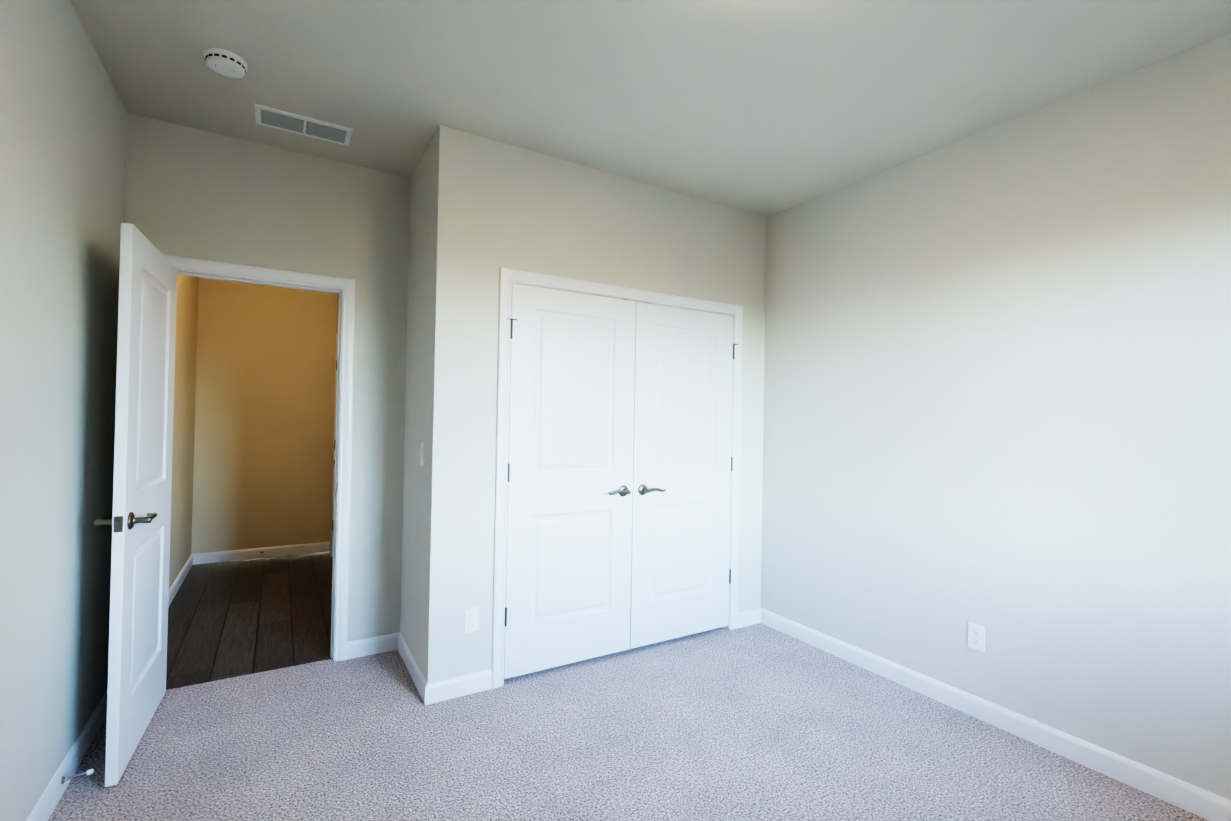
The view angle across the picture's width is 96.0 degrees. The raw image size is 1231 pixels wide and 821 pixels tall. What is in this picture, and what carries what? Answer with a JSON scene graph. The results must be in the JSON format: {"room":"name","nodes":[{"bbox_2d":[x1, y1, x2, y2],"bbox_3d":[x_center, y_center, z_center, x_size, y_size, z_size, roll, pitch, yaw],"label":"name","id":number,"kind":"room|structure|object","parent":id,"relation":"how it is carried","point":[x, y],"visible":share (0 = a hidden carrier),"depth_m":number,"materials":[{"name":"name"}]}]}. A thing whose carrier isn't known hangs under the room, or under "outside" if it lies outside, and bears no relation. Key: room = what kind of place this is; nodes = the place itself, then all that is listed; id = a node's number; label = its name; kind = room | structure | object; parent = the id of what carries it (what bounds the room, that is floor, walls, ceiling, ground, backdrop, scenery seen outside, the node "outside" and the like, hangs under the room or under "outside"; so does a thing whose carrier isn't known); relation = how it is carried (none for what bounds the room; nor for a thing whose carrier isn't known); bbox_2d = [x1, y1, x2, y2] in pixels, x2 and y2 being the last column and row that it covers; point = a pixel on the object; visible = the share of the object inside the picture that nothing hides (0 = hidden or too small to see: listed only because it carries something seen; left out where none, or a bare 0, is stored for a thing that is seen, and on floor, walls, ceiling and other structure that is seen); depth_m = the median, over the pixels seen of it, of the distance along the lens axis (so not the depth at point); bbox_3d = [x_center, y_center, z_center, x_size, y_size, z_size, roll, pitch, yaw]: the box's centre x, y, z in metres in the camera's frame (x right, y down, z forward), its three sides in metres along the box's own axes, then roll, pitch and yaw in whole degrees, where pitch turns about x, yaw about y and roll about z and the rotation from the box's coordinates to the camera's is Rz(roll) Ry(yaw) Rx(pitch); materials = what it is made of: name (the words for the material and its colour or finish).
{"room":"empty bedroom","nodes":[
{"label":"empty bedroom","id":0,"kind":"room"},
{"bbox_2d":[0,0,198,820],"bbox_3d":[-2.007,-0.021,1.971,0.115,2.740,6.940,1,-1,-31],"label":"wall","id":1,"kind":"structure","parent":0,"point":[63,129],"depth_m":1.86,"materials":[{"name":"paint"}]},
{"bbox_2d":[26,691,106,820],"bbox_3d":[-1.272,1.303,0.843,0.030,0.094,4.020,1,-1,-31],"label":"baseboard","id":2,"kind":"structure","parent":1,"relation":"attached to","point":[45,806],"depth_m":2.02,"materials":[{"name":"white wood"}]},
{"bbox_2d":[61,769,93,783],"bbox_3d":[-1.902,1.293,1.958,0.083,0.029,0.025,1,-1,-31],"label":"door stop","id":3,"kind":"object","parent":2,"relation":"attached to","point":[87,772],"visible":1,"depth_m":1.96,"materials":[{"name":"silver metal"}]},
{"bbox_2d":[168,553,196,607],"bbox_3d":[-3.040,1.304,3.762,0.030,0.094,2.575,1,-1,-31],"label":"baseboard","id":4,"kind":"structure","parent":1,"relation":"attached to","point":[173,590],"depth_m":4.29,"materials":[{"name":"white wood"}]},
{"bbox_2d":[166,552,332,689],"bbox_3d":[-1.641,1.420,4.738,3.839,0.056,2.955,1,-1,-31],"label":"floor","id":5,"kind":"structure","parent":0,"point":[230,619],"depth_m":3.64,"materials":[{"name":"brown wood"}]},
{"bbox_2d":[191,278,336,553],"bbox_3d":[-3.258,-0.006,5.203,1.093,2.740,0.115,1,-1,-31],"label":"wall","id":6,"kind":"structure","parent":0,"point":[264,422],"depth_m":5.13,"materials":[{"name":"paint"}]},
{"bbox_2d":[196,541,330,563],"bbox_3d":[-3.236,1.317,5.141,1.063,0.094,0.014,1,-1,-31],"label":"baseboard","id":7,"kind":"structure","parent":6,"relation":"attached to","point":[233,555],"depth_m":5.12,"materials":[{"name":"white wood"}]},
{"bbox_2d":[124,113,409,640],"bbox_3d":[-1.793,-0.006,2.946,1.261,2.740,0.115,1,-1,-31],"label":"wall","id":8,"kind":"structure","parent":0,"point":[190,192],"depth_m":3.05,"materials":[{"name":"paint"}]},
{"bbox_2d":[105,222,176,786],"bbox_3d":[-1.965,0.332,2.320,0.035,2.019,0.753,1,-1,-29],"label":"entry door","id":9,"kind":"structure","parent":8,"relation":"in","point":[140,552],"depth_m":2.18,"materials":[{"name":"white wood"}]},
{"bbox_2d":[94,515,111,525],"bbox_3d":[-1.882,0.408,2.061,0.064,0.065,0.159,1,-1,-31],"label":"door lever","id":10,"kind":"object","parent":9,"relation":"attached to","point":[106,520],"visible":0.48,"depth_m":2.01,"materials":[{"name":"silver metal"}]},
{"bbox_2d":[113,516,122,532],"bbox_3d":[-1.783,0.408,1.985,0.025,0.057,0.012,1,-1,-31],"label":"door latch plate","id":11,"kind":"object","parent":9,"relation":"attached to","point":[118,523],"visible":1,"depth_m":1.99,"materials":[{"name":"silver metal"}]},
{"bbox_2d":[127,512,156,529],"bbox_3d":[-1.797,0.410,2.109,0.066,0.065,0.156,1,-1,-31],"label":"door lever","id":12,"kind":"object","parent":9,"relation":"attached to","point":[132,520],"visible":0.98,"depth_m":2.06,"materials":[{"name":"silver metal"}]},
{"bbox_2d":[162,254,355,660],"bbox_3d":[-1.874,0.312,2.887,0.890,2.100,0.133,1,-1,-31],"label":"door frame","id":13,"kind":"structure","parent":8,"relation":"attached to","point":[347,286],"depth_m":3.04,"materials":[{"name":"white wood"}]},
{"bbox_2d":[336,294,338,333],"bbox_3d":[-2.052,0.006,4.428,0.168,2.740,2.690,1,-1,-31],"label":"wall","id":14,"kind":"structure","parent":0,"point":[337,313],"depth_m":5.36,"materials":[{"name":"paint"}]},
{"bbox_2d":[331,332,337,556],"bbox_3d":[-2.437,0.325,4.873,0.017,2.100,0.890,1,-1,-31],"label":"door frame","id":15,"kind":"structure","parent":14,"relation":"attached to","point":[334,436],"depth_m":5.21,"materials":[{"name":"white wood"}]},
{"bbox_2d":[400,125,463,682],"bbox_3d":[-1.110,0.009,3.145,0.115,2.740,1.151,1,-1,-31],"label":"wall","id":16,"kind":"structure","parent":0,"point":[431,418],"depth_m":2.68,"materials":[{"name":"paint"}]},
{"bbox_2d":[347,632,491,704],"bbox_3d":[-1.061,1.330,2.893,0.891,0.094,0.301,1,-1,35],"label":"baseboard","id":17,"kind":"structure","parent":16,"relation":"attached to","point":[449,688],"depth_m":2.74,"materials":[{"name":"white wood"}]},
{"bbox_2d":[420,443,424,466],"bbox_3d":[-0.974,0.222,2.791,0.011,0.115,0.070,1,-1,-31],"label":"light switch","id":18,"kind":"object","parent":16,"relation":"attached to","point":[422,460],"visible":1,"depth_m":2.77,"materials":[{"name":"white plastic"}]},
{"bbox_2d":[452,132,765,676],"bbox_3d":[0.090,0.032,3.266,2.063,2.740,0.115,1,-1,-31],"label":"wall","id":19,"kind":"structure","parent":0,"point":[523,209],"depth_m":2.98,"materials":[{"name":"paint"}]},
{"bbox_2d":[465,607,479,632],"bbox_3d":[-0.702,1.027,2.714,0.070,0.115,0.008,1,-1,-31],"label":"outlet","id":20,"kind":"object","parent":19,"relation":"attached to","point":[471,619],"visible":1,"depth_m":2.71,"materials":[{"name":"white plastic"}]},
{"bbox_2d":[504,607,506,626],"bbox_3d":[-0.564,1.043,2.815,0.012,0.097,0.046,1,-1,-31],"label":"left closet door hinge","id":21,"kind":"object","parent":19,"relation":"attached to","point":[505,622],"visible":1,"depth_m":2.80,"materials":[{"name":"metal"}]},
{"bbox_2d":[507,463,509,481],"bbox_3d":[-0.550,0.316,2.823,0.012,0.097,0.046,1,-1,-31],"label":"left closet door hinge","id":22,"kind":"object","parent":19,"relation":"attached to","point":[508,477],"visible":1,"depth_m":2.81,"materials":[{"name":"metal"}]},
{"bbox_2d":[507,317,518,338],"bbox_3d":[-0.533,-0.416,2.825,0.058,0.105,0.062,1,-1,-31],"label":"left closet door hinge","id":23,"kind":"object","parent":19,"relation":"attached to","point":[511,329],"visible":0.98,"depth_m":2.81,"materials":[{"name":"metal"}]},
{"bbox_2d":[504,283,635,678],"bbox_3d":[-0.231,0.363,3.025,0.755,2.011,0.035,1,-1,-31],"label":"closet door","id":24,"kind":"structure","parent":19,"relation":"in","point":[569,517],"depth_m":2.99,"materials":[{"name":"white wood"}]},
{"bbox_2d":[608,485,630,496],"bbox_3d":[0.019,0.459,3.119,0.163,0.065,0.062,1,-1,-31],"label":"handle","id":25,"kind":"object","parent":24,"relation":"attached to","point":[623,491],"visible":1,"depth_m":3.12,"materials":[{"name":"silver metal"}]},
{"bbox_2d":[491,267,742,688],"bbox_3d":[0.073,0.372,3.256,1.561,2.060,0.117,1,-1,-31],"label":"door frame","id":26,"kind":"structure","parent":19,"relation":"attached to","point":[728,626],"depth_m":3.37,"materials":[{"name":"white wood"}]},
{"bbox_2d":[630,302,732,648],"bbox_3d":[0.419,0.379,3.418,0.755,2.011,0.035,1,-1,-31],"label":"closet door","id":27,"kind":"structure","parent":19,"relation":"in","point":[680,553],"depth_m":3.39,"materials":[{"name":"white wood"}]},
{"bbox_2d":[638,484,665,494],"bbox_3d":[0.216,0.464,3.238,0.162,0.065,0.062,1,-1,-31],"label":"door lever","id":28,"kind":"object","parent":27,"relation":"attached to","point":[643,489],"visible":1,"depth_m":3.22,"materials":[{"name":"silver metal"}]},
{"bbox_2d":[729,569,730,583],"bbox_3d":[0.734,1.076,3.601,0.012,0.097,0.046,1,-1,-31],"label":"right closet door hinge","id":29,"kind":"object","parent":19,"relation":"attached to","point":[729,576],"visible":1,"depth_m":3.58,"materials":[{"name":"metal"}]},
{"bbox_2d":[732,343,738,359],"bbox_3d":[0.765,-0.384,3.611,0.058,0.105,0.062,1,-1,-31],"label":"right closet door hinge","id":30,"kind":"object","parent":19,"relation":"attached to","point":[733,344],"visible":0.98,"depth_m":3.60,"materials":[{"name":"metal"}]},
{"bbox_2d":[48,623,1208,820],"bbox_3d":[0.226,1.417,1.654,3.839,0.060,4.255,1,-1,-31],"label":"floor carpet","id":31,"kind":"object","parent":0,"point":[758,722],"depth_m":2.25,"materials":[{"name":"grey carpet"}]},
{"bbox_2d":[70,0,1230,216],"bbox_3d":[-0.487,-1.412,2.950,3.839,0.120,7.210,1,-1,-31],"label":"ceiling","id":32,"kind":"structure","parent":0,"point":[764,108],"depth_m":2.21,"materials":[{"name":"paint"}]},
{"bbox_2d":[203,47,247,77],"bbox_3d":[-1.532,-1.357,2.178,0.142,0.046,0.142,1,-1,-31],"label":"smoke detector","id":33,"kind":"object","parent":32,"relation":"attached to","point":[224,62],"visible":1,"depth_m":2.15,"materials":[{"name":"white plastic"}]},
{"bbox_2d":[255,104,352,145],"bbox_3d":[-1.498,-1.370,2.670,0.400,0.008,0.187,1,-1,-31],"label":"ceiling vent","id":34,"kind":"object","parent":32,"relation":"in","point":[296,123],"visible":1,"depth_m":2.66,"materials":[{"name":"white metal"}]},
{"bbox_2d":[761,32,1230,799],"bbox_3d":[1.642,0.055,2.804,0.115,2.740,4.585,1,-1,-31],"label":"wall","id":35,"kind":"structure","parent":0,"point":[997,382],"depth_m":2.40,"materials":[{"name":"paint"}]},
{"bbox_2d":[968,622,984,651],"bbox_3d":[1.680,1.056,2.581,0.008,0.115,0.070,1,-1,-31],"label":"outlet","id":36,"kind":"object","parent":35,"relation":"attached to","point":[976,636],"visible":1,"depth_m":2.58,"materials":[{"name":"white plastic"}]},
{"bbox_2d":[754,608,1230,820],"bbox_3d":[1.823,1.376,2.325,0.014,0.094,3.289,1,-1,-31],"label":"baseboard","id":37,"kind":"structure","parent":35,"relation":"attached to","point":[1200,802],"depth_m":2.38,"materials":[{"name":"white wood"}]}
]}

